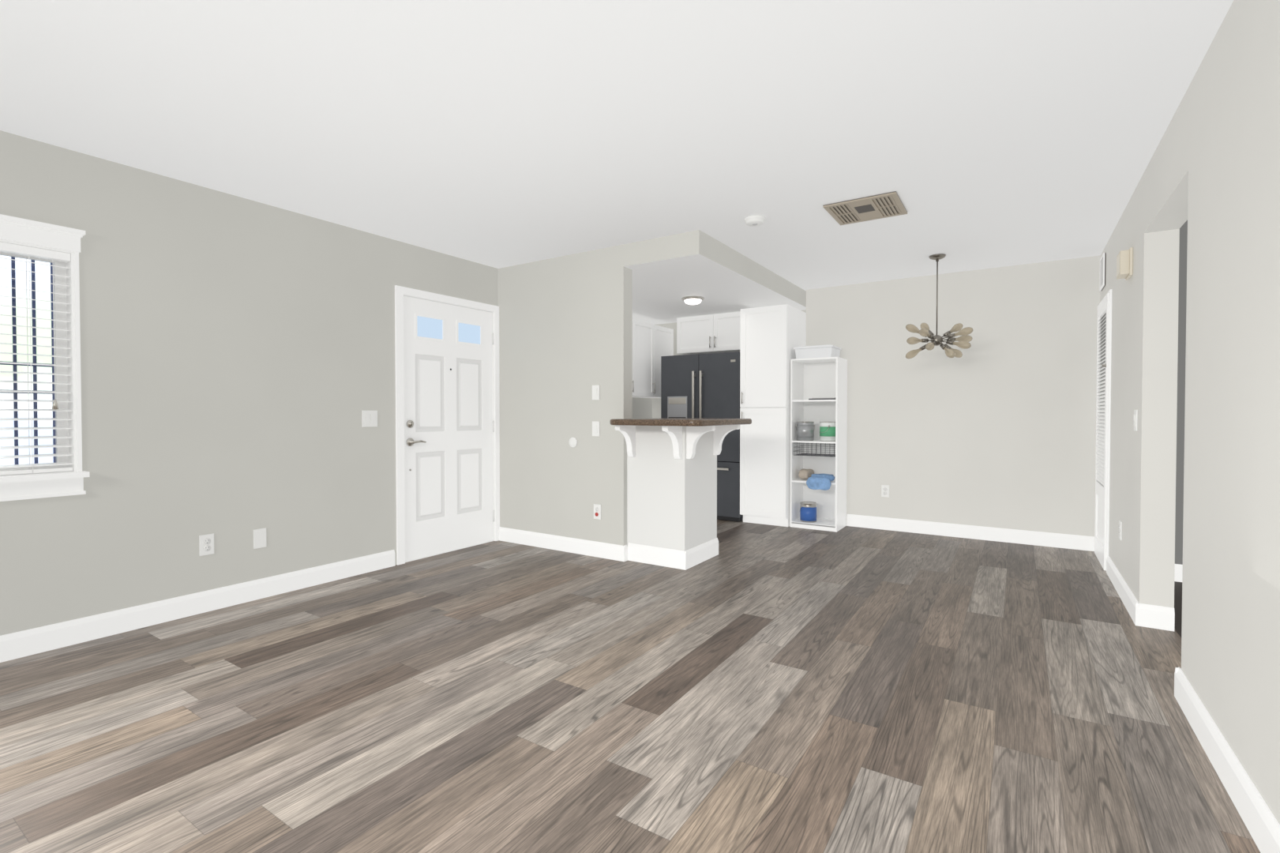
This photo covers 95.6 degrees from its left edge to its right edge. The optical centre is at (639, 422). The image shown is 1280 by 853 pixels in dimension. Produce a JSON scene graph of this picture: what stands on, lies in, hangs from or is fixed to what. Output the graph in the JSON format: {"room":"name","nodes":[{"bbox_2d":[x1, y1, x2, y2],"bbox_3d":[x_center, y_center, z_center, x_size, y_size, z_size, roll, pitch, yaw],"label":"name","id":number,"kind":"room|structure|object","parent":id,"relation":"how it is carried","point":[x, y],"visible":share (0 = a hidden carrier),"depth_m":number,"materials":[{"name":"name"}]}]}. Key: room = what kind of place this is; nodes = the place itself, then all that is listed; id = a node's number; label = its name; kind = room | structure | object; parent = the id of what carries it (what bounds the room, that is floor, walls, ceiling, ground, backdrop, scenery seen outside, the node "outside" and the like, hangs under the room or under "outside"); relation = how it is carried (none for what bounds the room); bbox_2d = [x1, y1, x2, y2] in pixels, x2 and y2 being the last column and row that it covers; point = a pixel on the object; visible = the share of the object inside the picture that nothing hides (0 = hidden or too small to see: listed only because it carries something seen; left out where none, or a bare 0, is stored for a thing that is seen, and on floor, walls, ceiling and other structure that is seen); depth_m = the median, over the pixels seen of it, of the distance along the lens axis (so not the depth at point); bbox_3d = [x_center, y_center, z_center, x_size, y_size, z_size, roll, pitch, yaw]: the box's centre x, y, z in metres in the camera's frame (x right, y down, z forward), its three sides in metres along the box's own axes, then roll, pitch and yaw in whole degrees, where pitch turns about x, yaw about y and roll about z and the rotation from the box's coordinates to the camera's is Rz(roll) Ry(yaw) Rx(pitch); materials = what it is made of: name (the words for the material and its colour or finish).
{"room":"empty living room","nodes":[
{"label":"empty living room","id":0,"kind":"room"},
{"bbox_2d":[0,130,652,635],"bbox_3d":[-2.278,-0.135,3.811,0.140,2.440,8.980,1,1,33],"label":"wall","id":1,"kind":"structure","parent":0,"point":[237,365],"depth_m":3.34,"materials":[{"name":"paint"}]},
{"bbox_2d":[0,213,89,501],"bbox_3d":[-3.237,-0.285,2.266,0.214,1.306,1.572,1,1,33],"label":"window","id":2,"kind":"structure","parent":1,"relation":"in","point":[17,230],"depth_m":2.83,"materials":[{"name":"white"}]},
{"bbox_2d":[0,241,72,475],"bbox_3d":[-3.234,-0.286,2.264,0.072,1.072,1.480,1,1,33],"label":"window blind","id":3,"kind":"object","parent":2,"relation":"attached to","point":[29,251],"visible":1,"depth_m":2.78,"materials":[{"name":"white plastic"}]},
{"bbox_2d":[0,549,395,662],"bbox_3d":[-3.214,1.050,2.248,0.017,0.120,5.028,1,1,33],"label":"baseboard","id":4,"kind":"structure","parent":1,"relation":"attached to","point":[31,641],"depth_m":3.21,"materials":[{"name":"white wood"}]},
{"bbox_2d":[198,533,213,555],"bbox_3d":[-2.497,0.707,3.346,0.010,0.118,0.072,1,1,33],"label":"outlet","id":5,"kind":"object","parent":1,"relation":"attached to","point":[206,544],"visible":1,"depth_m":3.34,"materials":[{"name":"white plastic"}]},
{"bbox_2d":[253,527,266,548],"bbox_3d":[-2.345,0.717,3.582,0.006,0.118,0.072,1,1,33],"label":"outlet","id":6,"kind":"object","parent":1,"relation":"attached to","point":[260,538],"visible":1,"depth_m":3.58,"materials":[{"name":"white plastic"}]},
{"bbox_2d":[361,410,377,427],"bbox_3d":[-1.944,-0.026,4.180,0.012,0.118,0.118,1,1,33],"label":"light switch","id":7,"kind":"object","parent":1,"relation":"attached to","point":[369,418],"visible":1,"depth_m":4.17,"materials":[{"name":"white plastic"}]},
{"bbox_2d":[394,285,499,564],"bbox_3d":[-1.607,0.019,4.825,0.155,2.100,1.028,1,1,33],"label":"door frame","id":8,"kind":"structure","parent":1,"relation":"attached to","point":[400,291],"depth_m":4.42,"materials":[{"name":"white wood"}]},
{"bbox_2d":[403,295,494,561],"bbox_3d":[-1.561,0.046,4.807,0.094,2.034,0.918,1,1,33],"label":"entry door","id":9,"kind":"structure","parent":1,"relation":"in","point":[448,382],"depth_m":4.77,"materials":[{"name":"white wood"}]},
{"bbox_2d":[632,319,638,397],"bbox_3d":[-0.334,-0.718,6.365,0.313,0.856,0.559,1,1,33],"label":"upper cabinet","id":10,"kind":"object","parent":1,"relation":"attached to","point":[635,323],"depth_m":6.52,"materials":[{"name":"white wood"}]},
{"bbox_2d":[638,320,657,397],"bbox_3d":[-0.086,-0.724,6.746,0.313,0.856,0.559,1,1,33],"label":"upper cabinet","id":11,"kind":"object","parent":1,"relation":"attached to","point":[652,344],"depth_m":6.75,"materials":[{"name":"white wood"}]},
{"bbox_2d":[657,325,673,397],"bbox_3d":[0.149,-0.729,7.106,0.313,0.856,0.508,1,1,33],"label":"upper cabinet","id":12,"kind":"object","parent":1,"relation":"attached to","point":[665,335],"depth_m":7.03,"materials":[{"name":"white wood"}]},
{"bbox_2d":[498,266,632,545],"bbox_3d":[-0.668,-0.067,4.899,1.370,2.270,0.120,1,1,33],"label":"wall","id":13,"kind":"structure","parent":0,"point":[565,343],"depth_m":4.79,"materials":[{"name":"paint"}]},
{"bbox_2d":[568,436,577,447],"bbox_3d":[-0.549,0.165,4.746,0.085,0.085,0.008,1,1,33],"label":"electrical outlet cover","id":14,"kind":"object","parent":13,"relation":"attached to","point":[572,441],"visible":1,"depth_m":4.74,"materials":[{"name":"white plastic"}]},
{"bbox_2d":[592,420,599,435],"bbox_3d":[-0.353,0.052,4.615,0.072,0.118,0.012,1,1,33],"label":"light switch","id":15,"kind":"object","parent":13,"relation":"attached to","point":[595,428],"visible":1,"depth_m":4.61,"materials":[{"name":"white plastic"}]},
{"bbox_2d":[592,384,599,400],"bbox_3d":[-0.353,-0.235,4.610,0.072,0.118,0.012,1,1,33],"label":"light switch","id":16,"kind":"object","parent":13,"relation":"attached to","point":[595,392],"visible":1,"depth_m":4.60,"materials":[{"name":"white plastic"}]},
{"bbox_2d":[593,503,600,519],"bbox_3d":[-0.342,0.713,4.615,0.072,0.118,0.017,1,1,33],"label":"outlet","id":17,"kind":"object","parent":13,"relation":"attached to","point":[597,511],"visible":1,"depth_m":4.61,"materials":[{"name":"white plastic"}]},
{"bbox_2d":[0,0,1233,290],"bbox_3d":[0.493,-1.386,1.985,7.675,0.120,9.900,1,1,33],"label":"ceiling","id":18,"kind":"structure","parent":0,"point":[979,134],"depth_m":2.51,"materials":[{"name":"white paint"}]},
{"bbox_2d":[744,214,765,226],"bbox_3d":[0.764,-1.334,3.862,0.136,0.041,0.136,1,1,33],"label":"smoke detector","id":19,"kind":"object","parent":18,"relation":"attached to","point":[754,220],"visible":1,"depth_m":3.82,"materials":[{"name":"white plastic"}]},
{"bbox_2d":[822,191,907,225],"bbox_3d":[1.432,-1.346,3.678,0.420,0.013,0.420,1,1,33],"label":"ceiling vent","id":20,"kind":"object","parent":18,"relation":"in","point":[876,207],"visible":0.98,"depth_m":3.65,"materials":[{"name":"beige metal"}]},
{"bbox_2d":[905,253,973,358],"bbox_3d":[2.443,-0.939,4.745,0.488,0.859,0.435,1,1,33],"label":"sputnik chandelier","id":21,"kind":"object","parent":18,"relation":"hanging from","point":[964,339],"visible":1,"depth_m":4.75,"materials":[{"name":"silver metal"}]},
{"bbox_2d":[0,518,1260,852],"bbox_3d":[0.493,1.163,2.025,7.675,0.100,9.900,1,1,33],"label":"floor","id":22,"kind":"structure","parent":0,"point":[755,688],"depth_m":2.20,"materials":[{"name":"brown wood"}]},
{"bbox_2d":[660,351,743,521],"bbox_3d":[0.803,0.147,6.563,0.950,1.790,0.708,1,1,33],"label":"fridge","id":23,"kind":"object","parent":22,"relation":"on","point":[707,385],"visible":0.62,"depth_m":6.19,"materials":[{"name":"black metal"}]},
{"bbox_2d":[739,304,806,526],"bbox_3d":[1.421,-0.064,6.163,0.495,2.225,0.714,1,1,33],"label":"pantry cabinet","id":24,"kind":"object","parent":22,"relation":"on","point":[772,337],"visible":0.88,"depth_m":5.89,"materials":[{"name":"white wood"}]},
{"bbox_2d":[789,356,847,532],"bbox_3d":[1.804,0.210,5.857,0.460,1.685,0.376,1,1,33],"label":"shelf unit","id":25,"kind":"object","parent":22,"relation":"on","point":[812,377],"visible":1,"depth_m":5.95,"materials":[{"name":"white wood"}]},
{"bbox_2d":[795,421,814,440],"bbox_3d":[1.668,0.089,5.857,0.179,0.190,0.172,1,1,33],"label":"paint can","id":26,"kind":"object","parent":25,"relation":"on","point":[805,430],"visible":1,"depth_m":5.79,"materials":[{"name":"grey"}]},
{"bbox_2d":[798,468,814,478],"bbox_3d":[1.693,0.526,5.918,0.132,0.099,0.225,1,1,33],"label":"towel","id":27,"kind":"object","parent":25,"relation":"on","point":[804,473],"visible":0.85,"depth_m":5.84,"materials":[{"name":"beige fabric"}]},
{"bbox_2d":[799,501,816,521],"bbox_3d":[1.701,0.904,5.869,0.169,0.185,0.169,1,1,33],"label":"paint can","id":28,"kind":"object","parent":25,"relation":"on","point":[808,511],"visible":1,"depth_m":5.80,"materials":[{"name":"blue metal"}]},
{"bbox_2d":[793,344,841,358],"bbox_3d":[1.791,-0.696,5.851,0.386,0.126,0.332,1,1,33],"label":"storage box","id":29,"kind":"object","parent":25,"relation":"on","point":[817,351],"visible":0.85,"depth_m":5.72,"materials":[{"name":"white plastic"}]},
{"bbox_2d":[806,476,831,490],"bbox_3d":[1.740,0.596,5.651,0.238,0.127,0.039,1,1,33],"label":"rag","id":30,"kind":"object","parent":25,"relation":"hanging from","point":[823,483],"visible":1,"depth_m":5.63,"materials":[{"name":"blue fabric"}]},
{"bbox_2d":[808,397,835,399],"bbox_3d":[1.843,-0.232,5.773,0.258,0.021,0.250,1,1,33],"label":"papers","id":31,"kind":"object","parent":25,"relation":"on","point":[823,398],"visible":0.71,"depth_m":5.67,"materials":[{"name":"grey paper"}]},
{"bbox_2d":[810,473,834,480],"bbox_3d":[1.821,0.546,5.750,0.229,0.069,0.174,1,1,33],"label":"rag","id":32,"kind":"object","parent":25,"relation":"on","point":[830,477],"visible":0.69,"depth_m":5.68,"materials":[{"name":"blue fabric"}]},
{"bbox_2d":[818,421,835,441],"bbox_3d":[1.864,0.091,5.739,0.171,0.190,0.179,1,1,33],"label":"paint can","id":33,"kind":"object","parent":25,"relation":"on","point":[827,432],"visible":0.85,"depth_m":5.67,"materials":[{"name":"white"}]},
{"bbox_2d":[497,229,806,324],"bbox_3d":[0.287,-1.300,5.750,2.020,0.169,2.620,1,1,33],"label":"ceiling","id":34,"kind":"structure","parent":0,"point":[670,272],"depth_m":4.92,"materials":[{"name":"paint"}]},
{"bbox_2d":[681,296,704,304],"bbox_3d":[0.518,-1.183,5.684,0.220,0.062,0.220,1,1,33],"label":"kitchen ceiling light","id":35,"kind":"object","parent":34,"relation":"attached to","point":[692,300],"visible":1,"depth_m":5.62,"materials":[{"name":"white glass"}]},
{"bbox_2d":[626,425,716,550],"bbox_3d":[0.262,0.545,4.613,0.510,1.055,0.540,1,1,33],"label":"wall","id":36,"kind":"structure","parent":0,"point":[671,502],"depth_m":4.40,"materials":[{"name":"white paint"}]},
{"bbox_2d":[609,417,751,458],"bbox_3d":[0.337,0.119,4.474,0.760,0.291,0.980,1,1,33],"label":"countertop","id":37,"kind":"structure","parent":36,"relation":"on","point":[697,429],"depth_m":4.24,"materials":[{"name":"wood"}]},
{"bbox_2d":[679,537,718,570],"bbox_3d":[0.479,1.007,4.469,0.016,0.135,0.557,1,1,33],"label":"baseboard","id":38,"kind":"structure","parent":36,"relation":"attached to","point":[690,557],"depth_m":4.40,"materials":[{"name":"white wood"}]},
{"bbox_2d":[652,309,806,418],"bbox_3d":[1.049,-0.184,6.918,2.040,2.440,0.140,1,1,33],"label":"wall","id":39,"kind":"structure","parent":0,"point":[656,407],"depth_m":7.35,"materials":[{"name":"paint"}]},
{"bbox_2d":[676,311,740,354],"bbox_3d":[0.906,-1.016,6.705,0.948,0.421,0.345,1,1,33],"label":"upper cabinet","id":40,"kind":"object","parent":39,"relation":"attached to","point":[713,333],"visible":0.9,"depth_m":6.63,"materials":[{"name":"white wood"}]},
{"bbox_2d":[806,255,1100,536],"bbox_3d":[2.922,-0.162,5.566,2.575,2.440,0.360,1,1,33],"label":"wall","id":41,"kind":"structure","parent":0,"point":[994,426],"depth_m":5.27,"materials":[{"name":"grey paint"}]},
{"bbox_2d":[881,484,889,497],"bbox_3d":[2.406,0.676,5.692,0.072,0.118,0.010,1,1,33],"label":"outlet","id":42,"kind":"object","parent":41,"relation":"attached to","point":[884,490],"visible":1,"depth_m":5.69,"materials":[{"name":"white plastic"}]},
{"bbox_2d":[846,514,1094,551],"bbox_3d":[2.940,1.001,5.346,2.005,0.120,0.020,1,1,33],"label":"baseboard","id":43,"kind":"structure","parent":41,"relation":"attached to","point":[1075,542],"depth_m":5.26,"materials":[{"name":"white wood"}]},
{"bbox_2d":[1174,581,1182,637],"bbox_3d":[2.945,1.106,2.347,0.980,0.004,3.420,1,1,33],"label":"floor","id":44,"kind":"structure","parent":0,"point":[1178,604],"depth_m":3.43,"materials":[{"name":"grey"}]},
{"bbox_2d":[1174,219,1187,564],"bbox_3d":[3.919,-0.135,3.830,0.990,2.440,0.140,1,1,33],"label":"wall","id":45,"kind":"structure","parent":0,"point":[1181,354],"depth_m":3.90,"materials":[{"name":"grey paint"}]},
{"bbox_2d":[1174,563,1182,581],"bbox_3d":[3.880,1.026,3.779,1.000,0.120,0.016,1,1,33],"label":"baseboard","id":46,"kind":"structure","parent":45,"relation":"attached to","point":[1178,568],"depth_m":3.93,"materials":[{"name":"white wood"}]},
{"bbox_2d":[1099,0,1279,824],"bbox_3d":[1.490,-0.093,1.140,0.140,2.440,8.620,1,1,33],"label":"wall","id":47,"kind":"structure","parent":0,"point":[1211,174],"depth_m":1.95,"materials":[{"name":"grey paint"}]},
{"bbox_2d":[1099,252,1105,291],"bbox_3d":[3.649,-1.182,4.580,0.012,0.250,0.250,1,1,33],"label":"vent","id":48,"kind":"object","parent":47,"relation":"attached to","point":[1102,274],"visible":0.98,"depth_m":4.54,"materials":[{"name":"white metal"}]},
{"bbox_2d":[1094,289,1111,570],"bbox_3d":[3.528,0.061,4.446,0.048,2.027,0.676,1,1,33],"label":"closet door","id":49,"kind":"structure","parent":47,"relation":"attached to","point":[1103,410],"depth_m":4.36,"materials":[{"name":"white wood"}]},
{"bbox_2d":[1118,520,1122,540],"bbox_3d":[3.053,0.687,3.691,0.010,0.118,0.072,1,1,33],"label":"outlet","id":50,"kind":"object","parent":47,"relation":"attached to","point":[1120,530],"visible":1,"depth_m":3.67,"materials":[{"name":"white plastic"}]},
{"bbox_2d":[1116,247,1133,280],"bbox_3d":[2.904,-0.945,3.482,0.057,0.160,0.170,1,1,33],"label":"door chime","id":51,"kind":"object","parent":47,"relation":"attached to","point":[1124,264],"visible":1,"depth_m":3.42,"materials":[{"name":"beige plastic"}]},
{"bbox_2d":[1106,555,1152,627],"bbox_3d":[3.027,1.028,3.637,0.042,0.120,1.247,1,1,33],"label":"baseboard","id":52,"kind":"structure","parent":47,"relation":"attached to","point":[1141,614],"depth_m":3.31,"materials":[{"name":"white wood"}]},
{"bbox_2d":[1133,409,1137,431],"bbox_3d":[2.768,-0.011,3.245,0.012,0.118,0.072,1,1,33],"label":"light switch","id":53,"kind":"object","parent":47,"relation":"attached to","point":[1135,416],"visible":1,"depth_m":3.22,"materials":[{"name":"white plastic"}]},
{"bbox_2d":[1174,667,1279,852],"bbox_3d":[0.669,1.085,0.021,0.042,0.120,5.537,1,1,33],"label":"baseboard","id":54,"kind":"structure","parent":47,"relation":"attached to","point":[1255,814],"depth_m":1.73,"materials":[{"name":"white wood"}]}
]}

